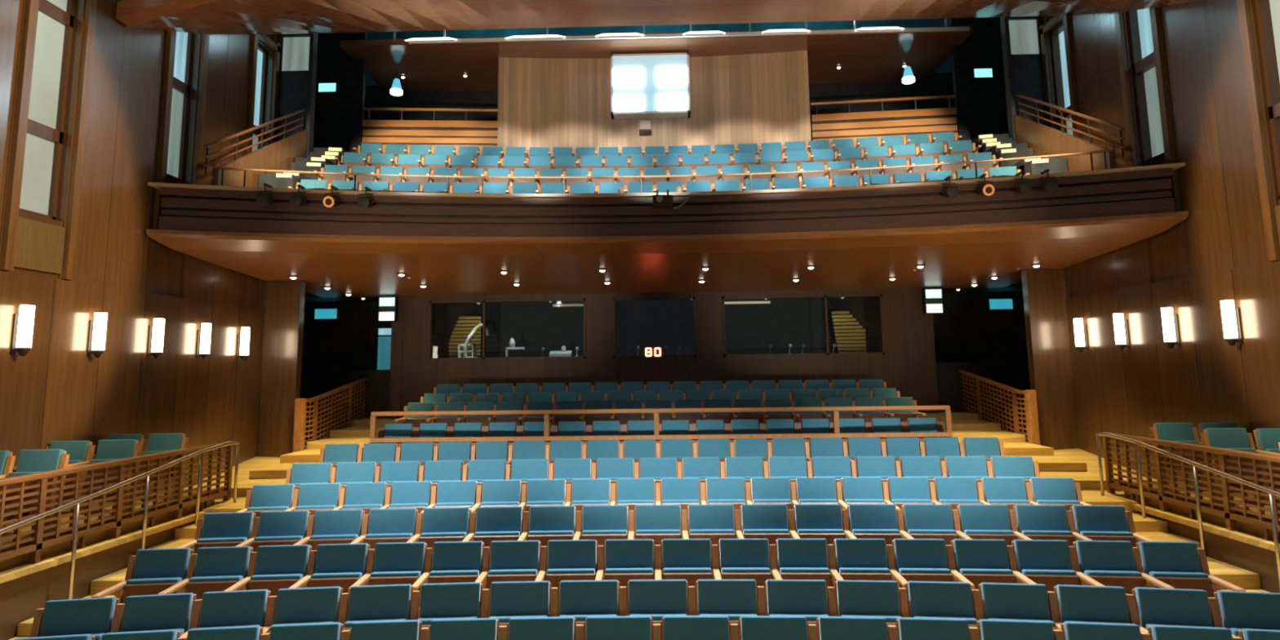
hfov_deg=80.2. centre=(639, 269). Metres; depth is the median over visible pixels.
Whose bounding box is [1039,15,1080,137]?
trim
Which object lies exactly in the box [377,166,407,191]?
seat
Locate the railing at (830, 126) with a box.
[810,94,958,143]
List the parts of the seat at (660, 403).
seat, backrest, panel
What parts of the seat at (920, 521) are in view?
backrest, seat, panel, armrest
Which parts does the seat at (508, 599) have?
seat, backrest, panel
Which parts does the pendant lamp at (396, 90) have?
lamp shade, lamp shade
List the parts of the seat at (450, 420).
seat, backrest, armrest, panel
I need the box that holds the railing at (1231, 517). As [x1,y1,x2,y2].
[1102,431,1279,542]
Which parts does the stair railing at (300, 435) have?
post, rail, post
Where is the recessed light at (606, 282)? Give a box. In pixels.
[603,280,611,284]
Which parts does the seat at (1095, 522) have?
backrest, seat, panel, armrest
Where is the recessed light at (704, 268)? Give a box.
[701,266,710,271]
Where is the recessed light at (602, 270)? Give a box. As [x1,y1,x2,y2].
[597,268,606,272]
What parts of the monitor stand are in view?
leg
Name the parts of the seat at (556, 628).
panel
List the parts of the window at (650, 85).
light pane, light pane, light pane, light pane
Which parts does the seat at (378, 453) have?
seat, backrest, panel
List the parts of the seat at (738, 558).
backrest, seat, panel, armrest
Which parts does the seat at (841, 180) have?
panel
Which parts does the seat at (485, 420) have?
seat, backrest, armrest, panel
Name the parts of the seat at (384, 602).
seat, backrest, panel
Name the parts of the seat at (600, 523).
seat, backrest, armrest, panel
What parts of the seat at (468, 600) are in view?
seat, backrest, panel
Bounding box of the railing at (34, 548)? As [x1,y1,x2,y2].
[0,440,233,563]
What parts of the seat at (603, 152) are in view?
backrest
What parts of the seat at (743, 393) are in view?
backrest, panel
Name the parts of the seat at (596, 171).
backrest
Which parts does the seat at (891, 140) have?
backrest, seat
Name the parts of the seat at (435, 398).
backrest, panel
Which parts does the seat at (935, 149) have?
backrest, seat, panel, armrest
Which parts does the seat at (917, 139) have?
backrest, seat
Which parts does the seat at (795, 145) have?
backrest, seat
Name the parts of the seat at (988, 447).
backrest, seat, panel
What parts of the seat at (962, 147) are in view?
backrest, seat, panel, armrest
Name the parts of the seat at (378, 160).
seat, backrest, armrest, panel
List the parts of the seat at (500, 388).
panel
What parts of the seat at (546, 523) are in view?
seat, backrest, armrest, panel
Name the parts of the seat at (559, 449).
seat, backrest, panel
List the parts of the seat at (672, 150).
backrest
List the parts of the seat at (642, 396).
backrest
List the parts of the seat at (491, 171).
backrest, panel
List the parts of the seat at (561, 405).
seat, backrest, panel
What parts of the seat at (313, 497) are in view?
seat, backrest, armrest, panel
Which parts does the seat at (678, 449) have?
backrest, seat, panel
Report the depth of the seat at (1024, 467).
9.31 m
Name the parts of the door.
pane, transom pane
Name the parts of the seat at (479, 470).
seat, backrest, panel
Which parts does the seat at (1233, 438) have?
panel, backrest, seat, panel, armrest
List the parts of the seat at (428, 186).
panel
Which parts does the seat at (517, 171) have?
backrest, panel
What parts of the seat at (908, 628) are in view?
panel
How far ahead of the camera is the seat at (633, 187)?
13.58 m
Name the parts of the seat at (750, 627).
panel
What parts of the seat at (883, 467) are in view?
backrest, seat, panel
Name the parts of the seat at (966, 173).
backrest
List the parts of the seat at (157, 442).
seat, backrest, panel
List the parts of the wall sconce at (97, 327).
plate, lamp shade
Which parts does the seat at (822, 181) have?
backrest, panel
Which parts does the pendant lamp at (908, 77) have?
lamp shade, lamp shade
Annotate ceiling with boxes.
[115,0,1201,35]
[304,281,1022,302]
[340,25,973,93]
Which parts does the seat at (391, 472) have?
seat, backrest, panel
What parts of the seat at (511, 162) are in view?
seat, backrest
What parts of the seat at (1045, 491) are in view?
backrest, seat, panel, armrest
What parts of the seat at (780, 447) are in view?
backrest, seat, panel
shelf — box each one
[457,343,475,346]
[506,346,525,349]
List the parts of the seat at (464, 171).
panel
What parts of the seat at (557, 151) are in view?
backrest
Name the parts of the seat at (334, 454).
panel, seat, backrest, panel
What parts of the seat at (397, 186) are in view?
panel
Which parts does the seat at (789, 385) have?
backrest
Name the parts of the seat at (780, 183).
panel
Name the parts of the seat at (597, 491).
seat, backrest, armrest, panel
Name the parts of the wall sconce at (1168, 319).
lamp shade, plate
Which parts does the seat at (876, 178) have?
panel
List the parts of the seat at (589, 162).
seat, backrest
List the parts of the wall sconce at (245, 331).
plate, lamp shade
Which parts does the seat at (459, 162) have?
seat, backrest, armrest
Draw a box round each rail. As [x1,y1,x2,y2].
[203,108,305,174]
[218,149,1108,193]
[368,404,952,460]
[392,17,969,44]
[1016,93,1125,156]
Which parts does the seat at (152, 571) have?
armrest, panel, seat, backrest, armrest, panel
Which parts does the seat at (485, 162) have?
backrest, armrest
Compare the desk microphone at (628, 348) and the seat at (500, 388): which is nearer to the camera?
the seat at (500, 388)
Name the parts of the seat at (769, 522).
backrest, seat, panel, armrest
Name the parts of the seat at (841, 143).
backrest, seat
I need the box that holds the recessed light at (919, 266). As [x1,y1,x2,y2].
[915,264,924,268]
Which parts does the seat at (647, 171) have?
backrest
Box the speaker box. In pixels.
[639,120,651,133]
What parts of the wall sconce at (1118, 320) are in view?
lamp shade, plate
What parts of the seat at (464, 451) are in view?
seat, backrest, panel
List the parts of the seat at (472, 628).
panel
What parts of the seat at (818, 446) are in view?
backrest, seat, panel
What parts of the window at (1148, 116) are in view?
pane, pane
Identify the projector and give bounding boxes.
[652,189,672,208]
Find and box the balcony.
[146,162,1188,297]
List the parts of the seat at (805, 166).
backrest, panel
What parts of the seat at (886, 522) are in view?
backrest, seat, panel, armrest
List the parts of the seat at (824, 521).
backrest, seat, panel, armrest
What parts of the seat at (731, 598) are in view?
backrest, seat, panel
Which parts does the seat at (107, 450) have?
seat, backrest, panel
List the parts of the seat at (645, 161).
seat, backrest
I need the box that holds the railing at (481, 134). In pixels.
[361,107,497,155]
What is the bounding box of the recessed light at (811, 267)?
[806,265,815,269]
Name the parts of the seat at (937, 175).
panel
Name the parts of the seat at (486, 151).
backrest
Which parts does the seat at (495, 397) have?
backrest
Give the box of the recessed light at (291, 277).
[288,275,297,279]
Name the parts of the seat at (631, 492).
seat, backrest, panel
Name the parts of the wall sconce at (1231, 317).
lamp shade, plate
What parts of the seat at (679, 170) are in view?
backrest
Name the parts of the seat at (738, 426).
panel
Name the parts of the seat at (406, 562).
seat, backrest, armrest, panel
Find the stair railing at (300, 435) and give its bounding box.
[292,377,368,452]
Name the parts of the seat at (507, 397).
panel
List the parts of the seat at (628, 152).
backrest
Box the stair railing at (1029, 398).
[958,369,1039,444]
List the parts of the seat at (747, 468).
backrest, seat, panel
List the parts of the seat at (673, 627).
panel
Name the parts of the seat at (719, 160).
backrest, seat, armrest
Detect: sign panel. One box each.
[377,306,396,321]
[924,298,943,314]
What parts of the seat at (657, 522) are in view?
seat, backrest, panel, armrest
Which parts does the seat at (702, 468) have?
backrest, seat, panel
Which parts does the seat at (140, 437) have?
panel, backrest, panel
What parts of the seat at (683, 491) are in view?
seat, backrest, panel, armrest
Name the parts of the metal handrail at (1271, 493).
post, post, rail, post, post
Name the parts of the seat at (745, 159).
backrest, seat, armrest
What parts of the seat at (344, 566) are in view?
seat, backrest, armrest, panel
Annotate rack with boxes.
[457,343,475,357]
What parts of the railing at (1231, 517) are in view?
post, post, rail, rail, post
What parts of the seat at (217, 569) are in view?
seat, backrest, armrest, panel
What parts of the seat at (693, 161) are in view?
seat, backrest, armrest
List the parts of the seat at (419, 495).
seat, backrest, armrest, panel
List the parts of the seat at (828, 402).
backrest, seat, panel, armrest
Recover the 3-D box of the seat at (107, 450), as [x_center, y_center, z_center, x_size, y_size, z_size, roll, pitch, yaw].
[-6.496,2.525,9.234,0.506,0.862,0.588,0,-8,-3]
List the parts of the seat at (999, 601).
backrest, seat, panel, armrest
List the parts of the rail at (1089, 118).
post, post, post, rail, rail, rail, post, post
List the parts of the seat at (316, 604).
seat, backrest, panel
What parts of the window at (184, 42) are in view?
pane, pane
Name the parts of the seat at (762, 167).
backrest, panel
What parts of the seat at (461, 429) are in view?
panel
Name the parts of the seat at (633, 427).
panel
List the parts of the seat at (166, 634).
panel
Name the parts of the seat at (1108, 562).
backrest, seat, panel, armrest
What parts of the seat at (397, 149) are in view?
seat, backrest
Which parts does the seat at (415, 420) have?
armrest, panel, seat, backrest, armrest, panel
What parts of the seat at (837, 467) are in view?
backrest, seat, panel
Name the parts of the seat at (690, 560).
backrest, seat, panel, armrest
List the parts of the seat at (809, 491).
backrest, seat, panel, armrest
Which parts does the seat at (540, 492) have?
seat, backrest, armrest, panel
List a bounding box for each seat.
[0,450,15,533]
[4,448,69,533]
[13,440,95,515]
[13,633,95,639]
[30,596,124,639]
[84,439,142,512]
[91,434,146,500]
[91,547,197,603]
[101,629,186,639]
[120,592,202,636]
[138,432,188,499]
[176,511,259,553]
[186,546,257,599]
[186,625,270,639]
[199,589,277,633]
[235,484,299,516]
[247,544,316,595]
[251,510,315,551]
[267,586,349,632]
[270,622,351,639]
[284,462,337,488]
[287,179,331,189]
[293,483,346,515]
[308,509,369,550]
[308,542,375,613]
[313,164,352,185]
[319,444,363,466]
[332,180,362,190]
[333,462,381,488]
[334,151,370,173]
[341,482,391,514]
[342,583,419,639]
[350,165,379,187]
[351,619,429,639]
[353,142,385,158]
[360,443,400,471]
[362,181,393,191]
[364,508,422,549]
[368,153,397,173]
[368,542,432,618]
[369,423,419,443]
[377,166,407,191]
[378,461,424,494]
[385,143,409,162]
[387,481,436,528]
[393,181,423,191]
[395,402,437,426]
[396,154,424,170]
[399,442,438,480]
[405,167,434,191]
[409,144,434,159]
[418,422,454,437]
[418,506,475,565]
[418,582,488,639]
[420,393,450,416]
[422,460,467,502]
[423,155,450,171]
[423,182,453,192]
[427,541,489,588]
[430,617,506,639]
[432,167,461,190]
[433,384,463,401]
[433,480,481,532]
[434,145,457,164]
[435,401,467,426]
[437,441,475,479]
[449,155,476,175]
[449,392,476,410]
[453,182,482,193]
[453,422,488,436]
[457,146,481,164]
[459,168,487,193]
[463,383,489,395]
[465,401,497,426]
[466,459,511,499]
[473,506,528,570]
[475,440,512,479]
[476,155,502,173]
[476,392,502,415]
[480,480,526,511]
[481,146,505,164]
[483,182,511,193]
[486,168,513,190]
[486,540,546,617]
[488,422,523,436]
[489,383,515,395]
[489,580,557,639]
[495,401,526,431]
[502,155,528,176]
[502,392,528,406]
[505,146,528,159]
[507,616,583,639]
[510,458,553,497]
[511,182,541,193]
[512,440,549,460]
[513,168,539,186]
[515,382,542,395]
[523,422,558,435]
[524,479,571,532]
[525,400,555,425]
[527,505,581,571]
[528,146,551,158]
[528,155,554,176]
[528,391,555,404]
[539,168,565,193]
[541,182,569,193]
[542,382,568,395]
[545,539,604,616]
[549,440,586,473]
[551,146,575,162]
[553,458,595,505]
[554,155,579,171]
[555,391,581,414]
[555,400,586,435]
[558,421,592,435]
[559,579,626,639]
[565,168,591,193]
[568,382,594,394]
[570,182,598,193]
[571,478,615,535]
[575,146,598,168]
[580,155,605,171]
[581,391,607,416]
[581,505,634,569]
[585,400,615,425]
[585,615,660,639]
[586,440,622,478]
[591,168,617,193]
[592,420,626,435]
[594,382,620,394]
[596,457,639,505]
[598,146,621,167]
[599,182,627,193]
[604,538,661,615]
[605,155,631,182]
[607,391,633,403]
[615,400,644,424]
[616,478,661,535]
[617,167,643,185]
[620,382,646,394]
[622,146,644,162]
[623,439,660,478]
[626,420,661,435]
[627,182,656,193]
[627,579,696,639]
[631,155,656,182]
[633,391,659,420]
[634,504,688,568]
[639,457,681,502]
[643,167,669,185]
[644,146,667,164]
[644,399,675,435]
[646,381,672,393]
[656,155,682,169]
[656,181,686,192]
[659,390,685,408]
[660,439,697,477]
[660,477,706,535]
[661,420,696,435]
[661,538,721,614]
[662,615,738,639]
[667,145,691,158]
[669,166,696,188]
[672,381,698,399]
[675,399,706,424]
[681,154,708,172]
[681,457,724,504]
[685,180,715,191]
[685,390,712,419]
[687,504,744,568]
[690,145,715,156]
[695,165,722,183]
[695,579,765,639]
[696,419,731,434]
[697,438,734,476]
[698,381,725,393]
[704,399,737,423]
[705,477,752,532]
[706,153,734,172]
[712,389,738,407]
[714,144,738,164]
[714,179,746,191]
[718,538,782,613]
[721,164,749,185]
[724,457,768,502]
[725,380,751,398]
[730,419,766,434]
[733,152,760,171]
[733,398,768,423]
[733,438,772,477]
[737,143,762,155]
[738,389,765,413]
[738,615,817,639]
[740,504,800,569]
[743,178,775,190]
[747,164,776,186]
[750,477,799,522]
[751,380,778,395]
[758,151,786,167]
[760,142,786,157]
[764,389,792,412]
[764,398,799,426]
[764,579,836,639]
[765,418,801,433]
[767,456,812,494]
[771,438,811,471]
[773,163,803,183]
[773,177,805,189]
[775,538,844,613]
[777,379,805,398]
[784,141,810,155]
[784,150,813,171]
[791,388,818,401]
[793,503,857,565]
[794,397,831,422]
[795,477,847,529]
[800,161,831,186]
[800,418,833,433]
[802,176,836,188]
[804,379,832,392]
[808,139,835,152]
[808,437,853,462]
[810,148,840,164]
[810,456,856,494]
[816,616,897,639]
[817,388,845,402]
[824,397,862,422]
[826,160,858,179]
[831,138,859,152]
[831,175,867,186]
[831,379,859,393]
[833,538,907,613]
[834,579,909,638]
[836,147,867,168]
[839,418,872,432]
[840,476,900,509]
[844,388,872,400]
[846,437,886,473]
[847,503,914,551]
[853,159,886,185]
[854,397,893,422]
[854,456,901,495]
[856,137,884,151]
[858,378,886,391]
[862,173,898,185]
[863,146,895,163]
[871,387,900,400]
[871,417,908,432]
[880,135,910,148]
[881,157,915,181]
[884,396,926,422]
[884,437,925,466]
[886,476,942,509]
[890,143,924,162]
[891,538,974,588]
[893,172,930,182]
[895,617,979,639]
[898,456,946,482]
[901,504,971,545]
[905,581,982,627]
[906,133,935,149]
[906,417,952,437]
[908,155,943,178]
[918,142,952,163]
[923,437,964,461]
[924,169,963,181]
[931,131,961,145]
[933,477,990,509]
[937,154,973,173]
[944,456,993,482]
[946,140,981,160]
[951,538,1035,589]
[955,168,996,178]
[956,504,1031,545]
[962,437,1004,461]
[965,151,1002,172]
[976,618,1064,639]
[978,582,1061,630]
[980,477,1039,510]
[986,166,1030,177]
[990,456,1039,482]
[1011,539,1104,591]
[1013,504,1092,546]
[1028,477,1090,511]
[1053,584,1148,633]
[1060,621,1151,639]
[1070,505,1154,546]
[1072,540,1174,594]
[1131,586,1235,636]
[1136,541,1245,597]
[1146,624,1243,639]
[1150,422,1208,492]
[1197,422,1257,490]
[1200,427,1279,505]
[1213,590,1279,636]
[1238,628,1279,639]
[1253,428,1279,481]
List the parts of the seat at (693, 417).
backrest, seat, panel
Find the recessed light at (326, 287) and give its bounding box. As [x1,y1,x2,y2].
[323,286,331,289]
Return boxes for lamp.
[390,70,403,96]
[462,322,489,357]
[552,301,583,306]
[724,297,770,304]
[902,58,915,84]
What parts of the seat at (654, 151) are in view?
backrest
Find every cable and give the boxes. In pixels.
[301,188,447,192]
[673,193,692,208]
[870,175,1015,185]
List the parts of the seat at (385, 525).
seat, backrest, armrest, panel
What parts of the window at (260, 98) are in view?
pane, pane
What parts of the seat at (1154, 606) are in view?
backrest, seat, panel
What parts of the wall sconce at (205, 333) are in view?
plate, lamp shade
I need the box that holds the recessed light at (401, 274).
[396,272,406,276]
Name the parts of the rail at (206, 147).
post, post, rail, rail, rail, post, post, post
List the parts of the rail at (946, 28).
post, post, post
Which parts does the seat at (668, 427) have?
panel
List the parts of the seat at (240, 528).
armrest, panel, seat, backrest, armrest, panel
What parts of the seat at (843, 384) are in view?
panel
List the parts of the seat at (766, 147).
backrest, seat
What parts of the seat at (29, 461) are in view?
seat, backrest, armrest, panel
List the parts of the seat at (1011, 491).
backrest, seat, panel, armrest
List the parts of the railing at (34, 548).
post, rail, rail, post, post, post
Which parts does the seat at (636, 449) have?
seat, backrest, panel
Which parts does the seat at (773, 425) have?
panel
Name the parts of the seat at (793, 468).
backrest, seat, panel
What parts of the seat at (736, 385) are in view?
backrest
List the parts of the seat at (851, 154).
backrest, seat, panel, armrest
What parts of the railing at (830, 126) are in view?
handrail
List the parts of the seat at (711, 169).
backrest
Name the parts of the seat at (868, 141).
backrest, seat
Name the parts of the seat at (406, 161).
seat, backrest, armrest, panel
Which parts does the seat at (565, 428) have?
panel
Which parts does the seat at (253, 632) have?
panel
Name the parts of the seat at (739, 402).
backrest, seat, panel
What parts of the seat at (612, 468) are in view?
seat, backrest, panel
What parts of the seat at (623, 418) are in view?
seat, backrest, panel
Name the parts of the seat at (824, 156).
backrest, seat, panel, armrest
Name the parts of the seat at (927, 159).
backrest, seat, panel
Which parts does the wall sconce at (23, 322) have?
plate, lamp shade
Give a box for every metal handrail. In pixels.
[0,440,239,599]
[1095,431,1279,588]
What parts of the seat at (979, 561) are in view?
backrest, seat, panel, armrest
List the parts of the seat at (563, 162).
seat, backrest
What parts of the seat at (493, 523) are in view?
seat, backrest, armrest, panel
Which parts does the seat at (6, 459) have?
armrest, backrest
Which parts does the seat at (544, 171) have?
backrest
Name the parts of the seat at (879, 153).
backrest, seat, panel, armrest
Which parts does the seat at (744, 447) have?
backrest, seat, panel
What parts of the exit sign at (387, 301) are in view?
lit panel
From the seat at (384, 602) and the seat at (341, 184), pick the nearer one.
the seat at (384, 602)
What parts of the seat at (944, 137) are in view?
backrest, seat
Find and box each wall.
[0,0,277,520]
[0,504,215,639]
[256,33,318,457]
[300,302,391,445]
[312,31,367,152]
[346,369,390,426]
[364,74,954,137]
[388,296,396,418]
[393,288,934,418]
[431,297,881,358]
[497,50,811,168]
[926,288,938,413]
[933,292,1030,438]
[935,362,983,418]
[948,17,1008,140]
[1000,16,1078,449]
[1042,0,1279,488]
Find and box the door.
[364,324,391,369]
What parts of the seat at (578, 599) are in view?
seat, backrest, panel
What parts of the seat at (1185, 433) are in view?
panel, backrest, seat, panel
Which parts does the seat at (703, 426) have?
panel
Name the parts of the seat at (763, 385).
backrest, panel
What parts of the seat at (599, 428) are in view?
panel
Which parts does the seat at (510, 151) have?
backrest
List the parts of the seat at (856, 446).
seat, panel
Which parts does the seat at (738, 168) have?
backrest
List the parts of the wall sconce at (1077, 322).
lamp shade, plate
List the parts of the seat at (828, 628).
panel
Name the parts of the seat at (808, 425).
panel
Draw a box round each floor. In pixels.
[0,489,214,570]
[8,635,30,639]
[17,595,115,635]
[89,567,127,595]
[145,538,194,549]
[174,522,196,538]
[183,456,319,504]
[202,501,245,518]
[214,478,285,497]
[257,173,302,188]
[266,171,311,182]
[280,448,319,463]
[290,162,324,179]
[295,157,336,164]
[306,155,339,164]
[306,436,377,449]
[310,151,343,161]
[313,147,347,155]
[329,426,385,437]
[351,417,400,426]
[920,412,978,420]
[936,420,1000,431]
[951,430,1025,442]
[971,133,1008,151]
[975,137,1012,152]
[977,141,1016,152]
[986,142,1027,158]
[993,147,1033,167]
[1003,442,1053,455]
[1004,448,1157,497]
[1010,156,1058,175]
[1016,157,1067,174]
[1039,471,1120,490]
[1082,494,1137,512]
[1123,480,1279,539]
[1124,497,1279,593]
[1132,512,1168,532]
[1135,532,1205,550]
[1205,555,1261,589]
[1221,588,1270,592]
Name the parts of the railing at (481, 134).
handrail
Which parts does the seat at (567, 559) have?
seat, backrest, armrest, panel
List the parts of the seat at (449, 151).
seat, backrest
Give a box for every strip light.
[404,37,457,41]
[504,34,565,39]
[595,32,644,36]
[683,31,725,35]
[762,28,810,33]
[854,26,904,31]
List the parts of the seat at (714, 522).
backrest, seat, panel, armrest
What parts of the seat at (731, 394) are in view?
backrest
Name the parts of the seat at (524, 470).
seat, backrest, panel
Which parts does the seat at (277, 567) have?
seat, backrest, armrest, panel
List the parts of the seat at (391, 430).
panel, backrest, panel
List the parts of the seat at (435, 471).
seat, backrest, panel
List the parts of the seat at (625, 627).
panel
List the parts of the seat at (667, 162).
seat, backrest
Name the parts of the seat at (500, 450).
seat, backrest, panel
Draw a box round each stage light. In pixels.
[255,182,273,204]
[288,184,306,206]
[323,185,340,207]
[357,186,373,208]
[942,176,959,197]
[977,173,994,195]
[1013,171,1032,193]
[1039,168,1057,191]
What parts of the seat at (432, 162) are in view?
seat, backrest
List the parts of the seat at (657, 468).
seat, backrest, panel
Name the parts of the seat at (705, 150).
backrest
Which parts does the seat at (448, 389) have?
backrest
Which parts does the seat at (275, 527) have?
seat, backrest, armrest, panel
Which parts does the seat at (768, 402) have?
backrest, seat, panel, armrest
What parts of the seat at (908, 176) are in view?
panel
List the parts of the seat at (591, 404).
seat, backrest, panel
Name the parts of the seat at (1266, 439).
backrest, seat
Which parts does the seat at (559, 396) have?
backrest, panel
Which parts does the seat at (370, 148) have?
seat, backrest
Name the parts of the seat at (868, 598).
backrest, seat, panel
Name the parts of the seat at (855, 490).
backrest, seat, panel, armrest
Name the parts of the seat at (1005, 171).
backrest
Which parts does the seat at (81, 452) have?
panel, backrest, seat, armrest, panel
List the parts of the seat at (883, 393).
panel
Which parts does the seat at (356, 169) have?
seat, backrest, panel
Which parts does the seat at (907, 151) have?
backrest, seat, panel, armrest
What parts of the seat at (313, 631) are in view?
panel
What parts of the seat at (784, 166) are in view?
backrest, panel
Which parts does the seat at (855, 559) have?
backrest, seat, panel, armrest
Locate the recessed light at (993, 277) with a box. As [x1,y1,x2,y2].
[989,275,999,279]
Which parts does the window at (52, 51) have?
pane, pane, pane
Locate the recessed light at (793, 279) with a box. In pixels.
[791,278,799,281]
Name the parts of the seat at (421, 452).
seat, backrest, panel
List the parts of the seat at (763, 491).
backrest, seat, panel, armrest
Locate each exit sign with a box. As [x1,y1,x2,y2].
[314,307,339,319]
[318,82,338,93]
[378,295,396,306]
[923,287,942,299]
[971,67,993,79]
[986,297,1013,310]
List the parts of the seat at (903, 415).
backrest, seat, panel, armrest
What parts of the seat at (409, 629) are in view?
panel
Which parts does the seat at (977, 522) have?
backrest, seat, panel, armrest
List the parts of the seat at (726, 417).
backrest, seat, panel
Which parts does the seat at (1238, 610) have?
seat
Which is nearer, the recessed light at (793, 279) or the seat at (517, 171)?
the seat at (517, 171)
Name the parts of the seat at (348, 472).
seat, backrest, panel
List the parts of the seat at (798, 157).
backrest, seat, armrest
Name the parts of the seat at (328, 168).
panel, seat, backrest, panel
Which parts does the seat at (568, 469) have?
seat, backrest, panel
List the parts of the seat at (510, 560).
seat, backrest, armrest, panel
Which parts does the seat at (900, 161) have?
backrest, seat, panel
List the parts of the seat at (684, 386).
backrest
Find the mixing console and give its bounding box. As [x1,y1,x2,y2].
[549,345,572,356]
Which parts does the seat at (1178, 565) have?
backrest, seat, panel, armrest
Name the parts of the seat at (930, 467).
backrest, seat, panel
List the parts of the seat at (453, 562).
seat, backrest, armrest, panel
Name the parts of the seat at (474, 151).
seat, backrest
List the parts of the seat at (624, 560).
seat, backrest, panel, armrest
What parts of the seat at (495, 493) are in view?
seat, backrest, armrest, panel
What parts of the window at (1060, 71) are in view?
pane, pane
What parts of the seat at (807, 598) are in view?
backrest, seat, panel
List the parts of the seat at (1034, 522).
backrest, seat, panel, armrest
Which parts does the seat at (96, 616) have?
panel, seat, panel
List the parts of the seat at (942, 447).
backrest, seat, panel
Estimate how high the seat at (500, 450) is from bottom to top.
0.862 m
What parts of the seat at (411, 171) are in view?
seat, backrest, panel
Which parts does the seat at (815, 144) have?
seat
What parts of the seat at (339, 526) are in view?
seat, backrest, armrest, panel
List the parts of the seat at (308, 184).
backrest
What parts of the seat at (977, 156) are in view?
backrest, seat, panel, armrest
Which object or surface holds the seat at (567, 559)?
on the floor
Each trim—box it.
[0,0,97,279]
[0,504,217,583]
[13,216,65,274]
[152,31,209,229]
[244,34,280,155]
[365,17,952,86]
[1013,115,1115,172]
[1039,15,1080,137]
[1113,6,1181,211]
[1121,497,1279,551]
[1236,0,1279,261]
[1275,205,1279,244]
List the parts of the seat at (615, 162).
backrest, armrest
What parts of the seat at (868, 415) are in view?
backrest, seat, panel, armrest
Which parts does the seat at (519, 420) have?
seat, backrest, panel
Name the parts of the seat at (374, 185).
panel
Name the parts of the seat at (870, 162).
backrest, seat, panel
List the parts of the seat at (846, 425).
panel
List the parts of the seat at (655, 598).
seat, backrest, panel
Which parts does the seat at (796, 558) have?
backrest, seat, panel, armrest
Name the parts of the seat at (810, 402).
seat, panel, armrest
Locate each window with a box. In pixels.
[18,0,75,219]
[157,31,193,248]
[252,44,267,151]
[279,35,311,71]
[427,298,586,360]
[610,52,690,119]
[613,297,696,358]
[721,293,885,356]
[1007,18,1041,54]
[1049,22,1073,135]
[1126,8,1176,231]
[1254,0,1279,198]
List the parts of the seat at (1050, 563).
backrest, seat, panel, armrest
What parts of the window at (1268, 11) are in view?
pane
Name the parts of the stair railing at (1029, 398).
post, rail, post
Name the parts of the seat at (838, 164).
seat, panel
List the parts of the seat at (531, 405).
seat, panel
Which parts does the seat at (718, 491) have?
backrest, seat, panel, armrest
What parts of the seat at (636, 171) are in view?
backrest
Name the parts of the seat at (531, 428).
panel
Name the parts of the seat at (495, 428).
panel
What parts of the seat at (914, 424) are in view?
backrest, panel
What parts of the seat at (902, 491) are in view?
backrest, seat, panel, armrest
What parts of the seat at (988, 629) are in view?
panel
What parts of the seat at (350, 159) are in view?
armrest, seat, backrest, armrest, panel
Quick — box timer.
[641,346,665,357]
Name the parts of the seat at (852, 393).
panel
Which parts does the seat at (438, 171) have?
seat, backrest, panel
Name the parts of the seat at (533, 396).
backrest, panel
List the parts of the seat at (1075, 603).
backrest, seat, panel, armrest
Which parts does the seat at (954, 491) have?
backrest, seat, panel, armrest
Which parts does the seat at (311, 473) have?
panel, seat, backrest, panel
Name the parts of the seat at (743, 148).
backrest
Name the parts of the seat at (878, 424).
panel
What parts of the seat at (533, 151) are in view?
backrest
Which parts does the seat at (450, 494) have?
seat, backrest, armrest, panel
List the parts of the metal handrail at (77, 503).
post, rail, post, post, post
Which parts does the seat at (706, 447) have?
backrest, seat, panel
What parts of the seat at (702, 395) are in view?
backrest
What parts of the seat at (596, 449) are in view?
seat, backrest, panel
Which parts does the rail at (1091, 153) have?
post, post, post, post, post, post, rail, post, post, post, post, post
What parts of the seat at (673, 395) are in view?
backrest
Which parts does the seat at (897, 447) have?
backrest, seat, panel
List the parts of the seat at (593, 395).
backrest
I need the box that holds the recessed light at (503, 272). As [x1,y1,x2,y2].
[499,270,508,274]
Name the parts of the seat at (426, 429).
panel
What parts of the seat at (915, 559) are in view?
backrest, seat, panel, armrest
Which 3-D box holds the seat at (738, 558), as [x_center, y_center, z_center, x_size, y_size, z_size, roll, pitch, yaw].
[0.969,2.847,6.639,0.519,0.862,0.588,-1,-8,2]
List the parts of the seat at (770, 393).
backrest, panel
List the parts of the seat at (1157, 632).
panel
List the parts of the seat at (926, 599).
backrest, seat, panel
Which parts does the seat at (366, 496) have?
seat, backrest, armrest, panel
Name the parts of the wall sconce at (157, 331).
plate, lamp shade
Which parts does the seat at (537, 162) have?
seat, backrest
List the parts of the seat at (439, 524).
seat, backrest, armrest, panel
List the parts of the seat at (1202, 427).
backrest, panel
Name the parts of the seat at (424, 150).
backrest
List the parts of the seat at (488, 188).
panel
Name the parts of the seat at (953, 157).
backrest, seat, panel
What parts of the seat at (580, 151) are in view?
backrest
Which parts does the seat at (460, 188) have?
panel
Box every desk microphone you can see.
[574,346,579,356]
[626,346,630,355]
[685,345,689,355]
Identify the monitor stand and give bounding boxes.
[505,337,525,357]
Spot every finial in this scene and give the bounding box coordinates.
[617,187,624,193]
[675,186,683,192]
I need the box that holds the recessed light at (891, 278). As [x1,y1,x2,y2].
[888,277,897,280]
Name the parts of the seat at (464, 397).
backrest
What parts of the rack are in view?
panel, panel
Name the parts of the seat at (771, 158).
backrest, seat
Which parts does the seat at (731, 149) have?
backrest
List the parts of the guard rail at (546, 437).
post, post, post, rail, panel, post, post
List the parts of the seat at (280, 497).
armrest, panel, seat, backrest, armrest, panel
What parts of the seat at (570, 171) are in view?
backrest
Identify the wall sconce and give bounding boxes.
[9,303,35,356]
[86,311,107,357]
[146,317,164,359]
[195,322,211,359]
[235,326,250,360]
[1073,317,1088,351]
[1112,312,1130,350]
[1160,306,1181,348]
[1219,298,1244,346]
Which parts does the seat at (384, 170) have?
seat, backrest, panel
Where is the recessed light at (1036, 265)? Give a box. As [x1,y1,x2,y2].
[1031,263,1041,267]
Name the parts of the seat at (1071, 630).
panel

